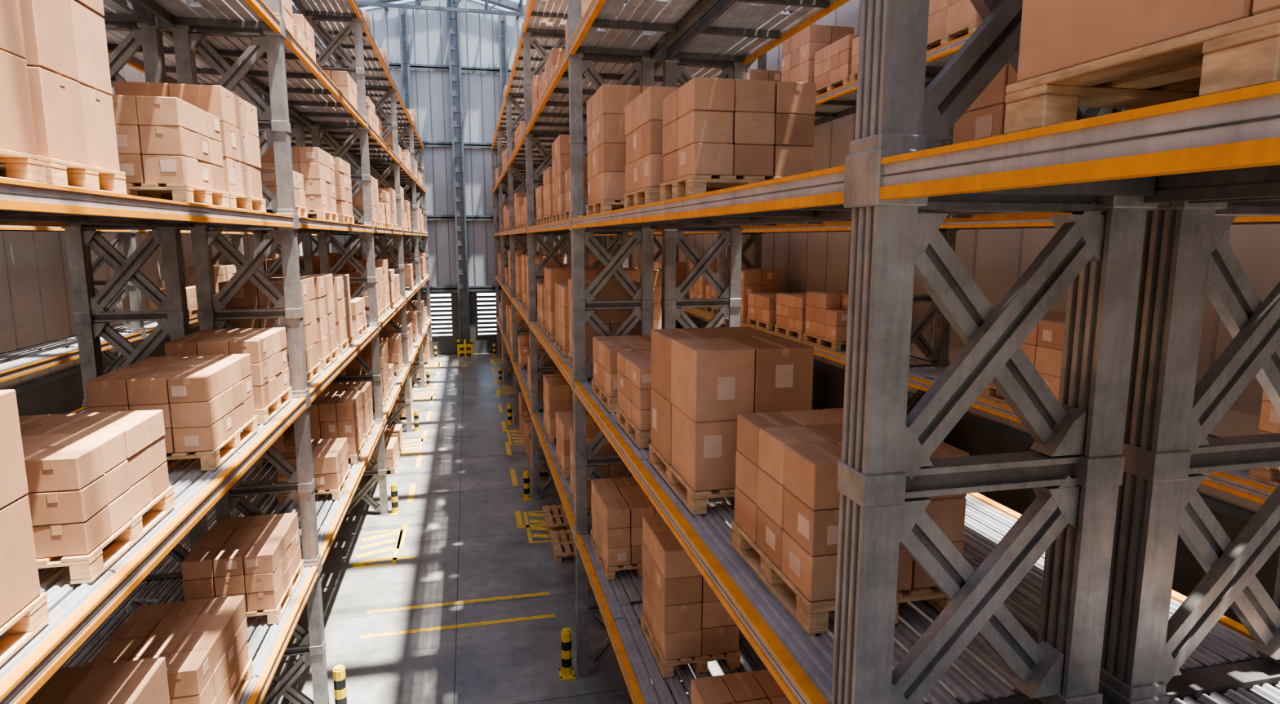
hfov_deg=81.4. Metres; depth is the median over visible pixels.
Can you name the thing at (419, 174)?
box
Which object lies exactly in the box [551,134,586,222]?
box
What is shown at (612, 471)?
box
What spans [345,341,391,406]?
box
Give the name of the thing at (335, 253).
box
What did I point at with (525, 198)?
box
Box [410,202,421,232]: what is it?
box
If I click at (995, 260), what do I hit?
wall
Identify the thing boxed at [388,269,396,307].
box
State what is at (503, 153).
box
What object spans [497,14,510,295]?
wall column
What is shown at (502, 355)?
box
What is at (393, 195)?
box
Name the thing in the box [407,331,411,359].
box
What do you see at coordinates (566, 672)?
protector
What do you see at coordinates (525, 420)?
box
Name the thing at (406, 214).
box
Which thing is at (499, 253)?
box
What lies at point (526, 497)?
protector
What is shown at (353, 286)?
box
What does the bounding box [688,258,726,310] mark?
box
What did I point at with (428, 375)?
protector
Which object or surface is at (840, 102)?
rack
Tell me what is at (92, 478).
box
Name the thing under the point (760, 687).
box
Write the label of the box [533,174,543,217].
box
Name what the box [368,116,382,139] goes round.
box
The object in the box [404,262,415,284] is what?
box
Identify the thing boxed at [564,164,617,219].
box
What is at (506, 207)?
box
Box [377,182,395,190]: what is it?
box
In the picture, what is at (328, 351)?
box
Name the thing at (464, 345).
guard
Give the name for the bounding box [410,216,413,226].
box
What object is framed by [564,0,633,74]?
box
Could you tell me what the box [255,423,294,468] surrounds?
box
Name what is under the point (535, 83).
box
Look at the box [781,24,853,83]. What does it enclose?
box
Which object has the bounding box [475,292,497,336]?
window
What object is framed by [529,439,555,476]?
box
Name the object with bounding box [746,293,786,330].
box
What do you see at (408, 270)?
box
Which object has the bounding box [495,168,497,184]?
box
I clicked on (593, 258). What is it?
box
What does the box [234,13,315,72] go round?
box
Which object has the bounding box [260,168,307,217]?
box
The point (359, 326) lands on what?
box
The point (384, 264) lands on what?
box
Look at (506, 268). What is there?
box
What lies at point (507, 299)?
box
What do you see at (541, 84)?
box
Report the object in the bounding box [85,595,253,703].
box
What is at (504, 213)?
box
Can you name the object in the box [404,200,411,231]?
box
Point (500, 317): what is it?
box
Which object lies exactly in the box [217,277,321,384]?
box
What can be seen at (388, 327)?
box
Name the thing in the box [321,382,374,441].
box
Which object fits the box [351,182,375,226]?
box
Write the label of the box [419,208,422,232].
box
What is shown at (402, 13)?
wall column
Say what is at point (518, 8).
roof trusses
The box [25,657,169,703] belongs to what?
box
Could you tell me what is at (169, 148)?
box
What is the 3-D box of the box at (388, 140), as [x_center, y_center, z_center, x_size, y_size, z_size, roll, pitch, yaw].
[-7.541,-6.017,21.697,0.830,0.866,1.160,-2,9,-13]
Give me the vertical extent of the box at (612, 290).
1.196 m
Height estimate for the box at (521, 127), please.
0.596 m
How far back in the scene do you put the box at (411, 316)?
27.29 m
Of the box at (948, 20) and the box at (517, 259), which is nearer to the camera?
the box at (948, 20)
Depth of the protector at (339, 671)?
8.96 m
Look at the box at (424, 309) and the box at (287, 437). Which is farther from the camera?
the box at (424, 309)
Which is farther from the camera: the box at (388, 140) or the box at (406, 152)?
the box at (406, 152)
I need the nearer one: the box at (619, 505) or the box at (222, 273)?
the box at (619, 505)
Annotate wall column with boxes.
[398,8,416,297]
[446,0,471,355]
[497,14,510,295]
[557,127,565,250]
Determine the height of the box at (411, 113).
0.946 m
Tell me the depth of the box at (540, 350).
16.51 m
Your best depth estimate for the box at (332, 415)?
12.46 m
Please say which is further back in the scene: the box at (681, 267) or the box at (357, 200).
the box at (681, 267)
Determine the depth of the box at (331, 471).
10.81 m
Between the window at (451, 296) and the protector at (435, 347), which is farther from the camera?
the window at (451, 296)
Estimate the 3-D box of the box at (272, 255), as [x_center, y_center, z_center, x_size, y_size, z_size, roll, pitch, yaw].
[-12.570,-2.704,25.241,0.830,1.246,1.160,-2,9,-13]
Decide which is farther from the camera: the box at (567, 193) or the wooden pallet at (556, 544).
the wooden pallet at (556, 544)
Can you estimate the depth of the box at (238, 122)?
6.46 m
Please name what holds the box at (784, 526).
on the rack at (1104, 167)
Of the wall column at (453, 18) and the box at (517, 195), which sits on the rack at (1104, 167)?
the box at (517, 195)
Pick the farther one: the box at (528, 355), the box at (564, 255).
the box at (564, 255)
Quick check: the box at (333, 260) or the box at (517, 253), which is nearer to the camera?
the box at (333, 260)
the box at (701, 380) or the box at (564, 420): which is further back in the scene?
the box at (564, 420)
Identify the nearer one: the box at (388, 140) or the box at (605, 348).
the box at (605, 348)
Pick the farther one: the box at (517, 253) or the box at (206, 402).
the box at (517, 253)
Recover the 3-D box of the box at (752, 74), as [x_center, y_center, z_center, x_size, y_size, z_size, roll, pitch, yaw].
[2.467,-5.194,15.545,0.830,1.096,1.160,-2,9,-13]
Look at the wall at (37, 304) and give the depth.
13.74 m
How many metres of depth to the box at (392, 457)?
18.35 m
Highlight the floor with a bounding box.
[38,353,1010,703]
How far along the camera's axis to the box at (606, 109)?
7.57 m
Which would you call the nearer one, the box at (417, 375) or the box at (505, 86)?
the box at (505, 86)
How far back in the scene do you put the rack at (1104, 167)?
2.62 m
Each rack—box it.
[0,0,397,668]
[0,0,433,703]
[0,46,332,382]
[490,0,1279,703]
[518,0,1279,703]
[588,8,1279,622]
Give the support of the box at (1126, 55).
on the rack at (1104, 167)
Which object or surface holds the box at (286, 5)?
on the rack at (87, 606)
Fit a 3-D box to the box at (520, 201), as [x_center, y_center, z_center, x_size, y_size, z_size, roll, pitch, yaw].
[-2.924,-3.793,20.382,0.830,0.866,1.160,-2,9,-13]
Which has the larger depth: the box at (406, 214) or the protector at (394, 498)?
the box at (406, 214)
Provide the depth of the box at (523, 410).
21.93 m
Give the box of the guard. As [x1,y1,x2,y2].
[457,339,473,356]
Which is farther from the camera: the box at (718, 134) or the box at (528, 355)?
the box at (528, 355)
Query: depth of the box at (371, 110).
16.14 m
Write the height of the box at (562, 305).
1.046 m
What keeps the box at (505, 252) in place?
on the rack at (1104, 167)
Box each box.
[0,0,47,184]
[0,0,127,195]
[0,389,49,666]
[18,409,175,584]
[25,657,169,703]
[84,354,258,471]
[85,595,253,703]
[111,94,229,208]
[113,81,266,213]
[148,285,197,317]
[164,327,292,424]
[181,512,303,624]
[188,265,236,294]
[200,0,293,40]
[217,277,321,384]
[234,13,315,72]
[250,253,279,258]
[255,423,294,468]
[260,146,337,222]
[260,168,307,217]
[264,274,338,369]
[266,257,320,274]
[276,437,351,504]
[298,69,359,113]
[298,255,339,272]
[309,391,365,463]
[312,157,354,223]
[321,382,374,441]
[322,3,371,44]
[328,252,364,266]
[331,96,376,132]
[332,274,354,354]
[337,271,380,320]
[338,267,386,318]
[342,376,384,412]
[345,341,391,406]
[347,259,391,312]
[350,297,367,338]
[351,48,389,82]
[351,176,381,227]
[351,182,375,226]
[365,436,399,474]
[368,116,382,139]
[369,128,392,159]
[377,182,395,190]
[377,188,397,229]
[377,191,391,228]
[378,203,387,228]
[378,333,403,376]
[380,329,408,359]
[383,424,403,457]
[386,323,413,351]
[387,375,413,419]
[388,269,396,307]
[388,363,395,395]
[392,311,418,342]
[394,274,400,303]
[396,109,416,135]
[398,145,401,161]
[400,186,405,231]
[401,150,411,173]
[401,151,408,169]
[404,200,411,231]
[404,213,408,231]
[404,257,425,279]
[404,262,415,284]
[404,263,413,289]
[405,253,426,277]
[405,300,425,328]
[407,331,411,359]
[408,353,425,381]
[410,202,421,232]
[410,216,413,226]
[414,160,418,181]
[416,334,430,364]
[417,172,420,183]
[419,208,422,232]
[422,213,424,233]
[424,309,426,324]
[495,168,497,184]
[498,253,500,278]
[498,301,501,319]
[499,306,502,321]
[501,295,510,323]
[501,335,508,365]
[502,84,523,112]
[502,151,505,172]
[502,206,505,231]
[504,147,507,165]
[504,204,514,231]
[504,251,508,277]
[504,267,508,285]
[506,209,509,231]
[506,302,511,338]
[506,360,513,373]
[507,250,527,289]
[509,306,528,348]
[511,137,525,159]
[511,330,529,351]
[514,192,526,229]
[515,126,518,146]
[515,256,522,300]
[516,197,524,229]
[517,120,552,145]
[517,334,539,368]
[518,391,530,435]
[520,204,524,228]
[520,254,546,309]
[522,417,531,447]
[524,0,567,44]
[524,196,527,227]
[524,422,531,461]
[525,255,563,312]
[527,354,530,395]
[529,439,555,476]
[531,75,568,128]
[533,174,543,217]
[535,185,543,225]
[535,286,537,311]
[537,283,545,330]
[537,342,561,401]
[538,71,585,113]
[542,166,553,223]
[542,373,586,444]
[543,250,566,263]
[543,267,596,341]
[544,48,603,102]
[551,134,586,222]
[555,282,568,357]
[555,410,596,479]
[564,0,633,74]
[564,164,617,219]
[568,278,639,367]
[568,424,627,513]
[586,84,667,215]
[588,253,604,274]
[590,476,659,580]
[591,335,651,413]
[613,267,662,329]
[615,351,651,448]
[623,86,709,208]
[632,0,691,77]
[640,514,741,678]
[648,326,813,515]
[653,262,687,297]
[659,77,816,200]
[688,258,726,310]
[690,669,791,703]
[704,284,725,314]
[725,268,779,323]
[731,408,968,635]
[745,69,782,82]
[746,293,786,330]
[774,293,817,341]
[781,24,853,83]
[803,290,848,351]
[813,34,859,96]
[849,35,859,82]
[926,0,982,51]
[952,61,1017,144]
[980,311,1066,404]
[1004,0,1279,134]
[1248,389,1279,487]
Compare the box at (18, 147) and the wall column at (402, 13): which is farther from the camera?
the wall column at (402, 13)
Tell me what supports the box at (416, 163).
on the rack at (87, 606)
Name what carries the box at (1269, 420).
on the rack at (840, 102)
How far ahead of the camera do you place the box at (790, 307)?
13.37 m
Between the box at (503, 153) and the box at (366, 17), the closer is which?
the box at (366, 17)
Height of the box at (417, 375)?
0.946 m
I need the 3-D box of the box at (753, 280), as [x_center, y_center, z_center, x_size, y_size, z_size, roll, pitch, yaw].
[2.438,-1.256,16.251,0.830,1.096,1.160,-2,9,-13]
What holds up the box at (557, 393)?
on the rack at (1104, 167)
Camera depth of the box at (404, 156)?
25.17 m
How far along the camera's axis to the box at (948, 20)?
8.77 m
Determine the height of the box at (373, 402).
0.746 m
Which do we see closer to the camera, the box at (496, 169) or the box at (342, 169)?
the box at (342, 169)
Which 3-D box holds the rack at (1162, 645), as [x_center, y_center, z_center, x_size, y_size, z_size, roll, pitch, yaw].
[-0.763,-1.757,16.263,1.090,10.065,41.980,-2,9,-13]
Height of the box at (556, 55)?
0.646 m
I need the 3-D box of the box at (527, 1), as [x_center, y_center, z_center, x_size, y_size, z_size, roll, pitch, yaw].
[-2.012,-7.091,15.879,0.830,0.746,1.160,-2,9,-13]
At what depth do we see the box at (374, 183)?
16.66 m
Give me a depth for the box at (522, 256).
19.01 m
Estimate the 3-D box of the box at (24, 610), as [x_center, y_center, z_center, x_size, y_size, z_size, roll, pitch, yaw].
[-3.015,0.804,2.724,0.830,1.106,1.160,-2,9,-13]
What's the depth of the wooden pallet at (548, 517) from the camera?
15.16 m
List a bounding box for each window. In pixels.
[430,293,453,337]
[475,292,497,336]
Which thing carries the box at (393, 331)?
on the rack at (87, 606)
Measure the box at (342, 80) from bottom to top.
0.646 m
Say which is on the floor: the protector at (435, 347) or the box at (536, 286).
the protector at (435, 347)
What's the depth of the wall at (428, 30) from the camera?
35.78 m
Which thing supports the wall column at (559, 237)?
on the floor
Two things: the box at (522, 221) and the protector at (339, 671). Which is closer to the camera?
the protector at (339, 671)
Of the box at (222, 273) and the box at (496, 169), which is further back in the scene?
the box at (496, 169)
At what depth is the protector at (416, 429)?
22.37 m
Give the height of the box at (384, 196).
0.946 m
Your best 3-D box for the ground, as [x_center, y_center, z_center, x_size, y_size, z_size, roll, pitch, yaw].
[-4.465,3.044,20.186,300.000,0.190,340.000,-2,9,-13]
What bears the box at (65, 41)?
on the rack at (87, 606)
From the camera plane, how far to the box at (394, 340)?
20.57 m
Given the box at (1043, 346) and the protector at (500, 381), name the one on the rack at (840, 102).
the box at (1043, 346)
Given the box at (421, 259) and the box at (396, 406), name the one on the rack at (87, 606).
the box at (421, 259)
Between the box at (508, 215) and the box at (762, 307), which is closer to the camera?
the box at (762, 307)
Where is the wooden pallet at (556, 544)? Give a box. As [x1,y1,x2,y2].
[549,528,575,563]
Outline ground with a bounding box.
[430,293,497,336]
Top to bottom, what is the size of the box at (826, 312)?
0.866 m
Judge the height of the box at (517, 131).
0.646 m
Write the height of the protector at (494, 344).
0.638 m
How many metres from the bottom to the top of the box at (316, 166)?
1.006 m
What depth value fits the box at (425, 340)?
34.28 m
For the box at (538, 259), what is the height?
1.346 m
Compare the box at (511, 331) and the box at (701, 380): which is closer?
the box at (701, 380)
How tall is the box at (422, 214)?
0.866 m
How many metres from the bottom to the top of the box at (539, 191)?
0.746 m
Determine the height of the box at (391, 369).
0.596 m
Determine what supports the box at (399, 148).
on the rack at (87, 606)
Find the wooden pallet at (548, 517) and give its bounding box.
[542,504,570,533]
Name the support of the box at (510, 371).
on the floor
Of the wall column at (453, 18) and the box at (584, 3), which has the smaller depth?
the box at (584, 3)
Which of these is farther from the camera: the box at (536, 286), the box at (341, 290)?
the box at (536, 286)
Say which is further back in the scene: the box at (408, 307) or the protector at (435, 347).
the protector at (435, 347)
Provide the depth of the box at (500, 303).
35.58 m
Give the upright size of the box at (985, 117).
0.646 m
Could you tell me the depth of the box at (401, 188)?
23.28 m
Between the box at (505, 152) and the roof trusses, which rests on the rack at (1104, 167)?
the box at (505, 152)
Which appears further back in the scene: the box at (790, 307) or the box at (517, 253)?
the box at (517, 253)
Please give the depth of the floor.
12.65 m
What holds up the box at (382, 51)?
on the rack at (87, 606)
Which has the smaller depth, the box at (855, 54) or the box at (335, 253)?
the box at (855, 54)
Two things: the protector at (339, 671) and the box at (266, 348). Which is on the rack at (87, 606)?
the box at (266, 348)
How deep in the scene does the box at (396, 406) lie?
23.80 m
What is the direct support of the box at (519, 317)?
on the rack at (1104, 167)
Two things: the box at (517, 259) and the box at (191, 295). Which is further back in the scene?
the box at (517, 259)
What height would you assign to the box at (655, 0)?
1.246 m
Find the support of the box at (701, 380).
on the rack at (1104, 167)
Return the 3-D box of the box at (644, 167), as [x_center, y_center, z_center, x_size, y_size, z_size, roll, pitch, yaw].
[0.364,-1.629,6.140,0.830,0.886,0.950,-2,9,-13]
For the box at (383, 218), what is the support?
on the rack at (87, 606)
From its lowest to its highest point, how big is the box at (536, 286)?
0.746 m
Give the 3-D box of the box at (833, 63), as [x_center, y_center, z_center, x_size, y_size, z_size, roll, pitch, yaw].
[3.355,-4.427,11.679,0.830,0.746,1.160,-2,9,-13]
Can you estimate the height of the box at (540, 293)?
0.846 m
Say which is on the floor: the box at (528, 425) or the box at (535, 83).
the box at (528, 425)
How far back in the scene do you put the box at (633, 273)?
12.35 m
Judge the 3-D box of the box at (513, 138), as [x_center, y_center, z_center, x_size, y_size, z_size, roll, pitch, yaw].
[-3.564,-6.196,22.865,0.830,0.866,1.160,-2,9,-13]
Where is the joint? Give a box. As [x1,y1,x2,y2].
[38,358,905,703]
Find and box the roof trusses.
[291,0,524,19]
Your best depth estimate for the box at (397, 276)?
20.78 m
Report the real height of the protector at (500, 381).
0.638 m
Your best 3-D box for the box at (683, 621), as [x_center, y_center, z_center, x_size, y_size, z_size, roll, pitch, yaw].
[0.448,2.178,6.850,0.710,1.146,0.880,-2,9,-13]
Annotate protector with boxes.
[333,664,347,703]
[389,483,400,515]
[413,410,420,432]
[426,370,431,387]
[433,346,438,359]
[492,343,496,356]
[497,367,502,383]
[506,404,513,425]
[522,471,532,501]
[558,627,575,680]
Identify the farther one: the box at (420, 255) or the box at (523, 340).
the box at (420, 255)
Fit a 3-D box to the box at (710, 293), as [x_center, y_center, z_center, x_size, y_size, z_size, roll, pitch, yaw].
[2.121,-1.251,17.709,0.830,0.646,1.160,-2,9,-13]
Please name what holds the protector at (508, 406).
on the floor
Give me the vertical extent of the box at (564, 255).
1.346 m
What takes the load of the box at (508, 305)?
on the rack at (1104, 167)
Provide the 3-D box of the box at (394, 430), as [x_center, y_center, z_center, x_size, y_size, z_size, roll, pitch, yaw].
[-6.891,2.418,20.118,0.830,0.646,1.160,-2,9,-13]
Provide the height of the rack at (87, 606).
10.065 m
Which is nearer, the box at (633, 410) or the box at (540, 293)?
the box at (633, 410)
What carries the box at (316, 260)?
on the rack at (135, 37)
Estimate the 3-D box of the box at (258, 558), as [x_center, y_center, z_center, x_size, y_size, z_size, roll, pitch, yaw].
[-4.109,2.253,7.777,0.830,0.716,1.200,-2,9,-13]
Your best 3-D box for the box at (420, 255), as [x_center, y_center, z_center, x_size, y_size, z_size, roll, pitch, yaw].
[-10.270,-3.984,34.122,0.830,1.096,1.160,-2,9,-13]
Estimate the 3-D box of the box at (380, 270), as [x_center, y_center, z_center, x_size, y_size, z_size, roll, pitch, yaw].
[-6.291,-1.351,16.874,0.830,1.096,1.160,-2,9,-13]
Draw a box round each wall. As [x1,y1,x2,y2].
[0,64,302,416]
[291,0,606,355]
[607,0,1279,625]
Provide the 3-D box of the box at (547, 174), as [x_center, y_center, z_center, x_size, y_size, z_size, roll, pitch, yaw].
[-1.238,-2.714,13.050,0.830,0.946,1.100,-2,9,-13]
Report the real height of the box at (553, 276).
1.226 m
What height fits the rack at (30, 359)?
10.065 m
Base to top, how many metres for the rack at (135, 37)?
10.065 m

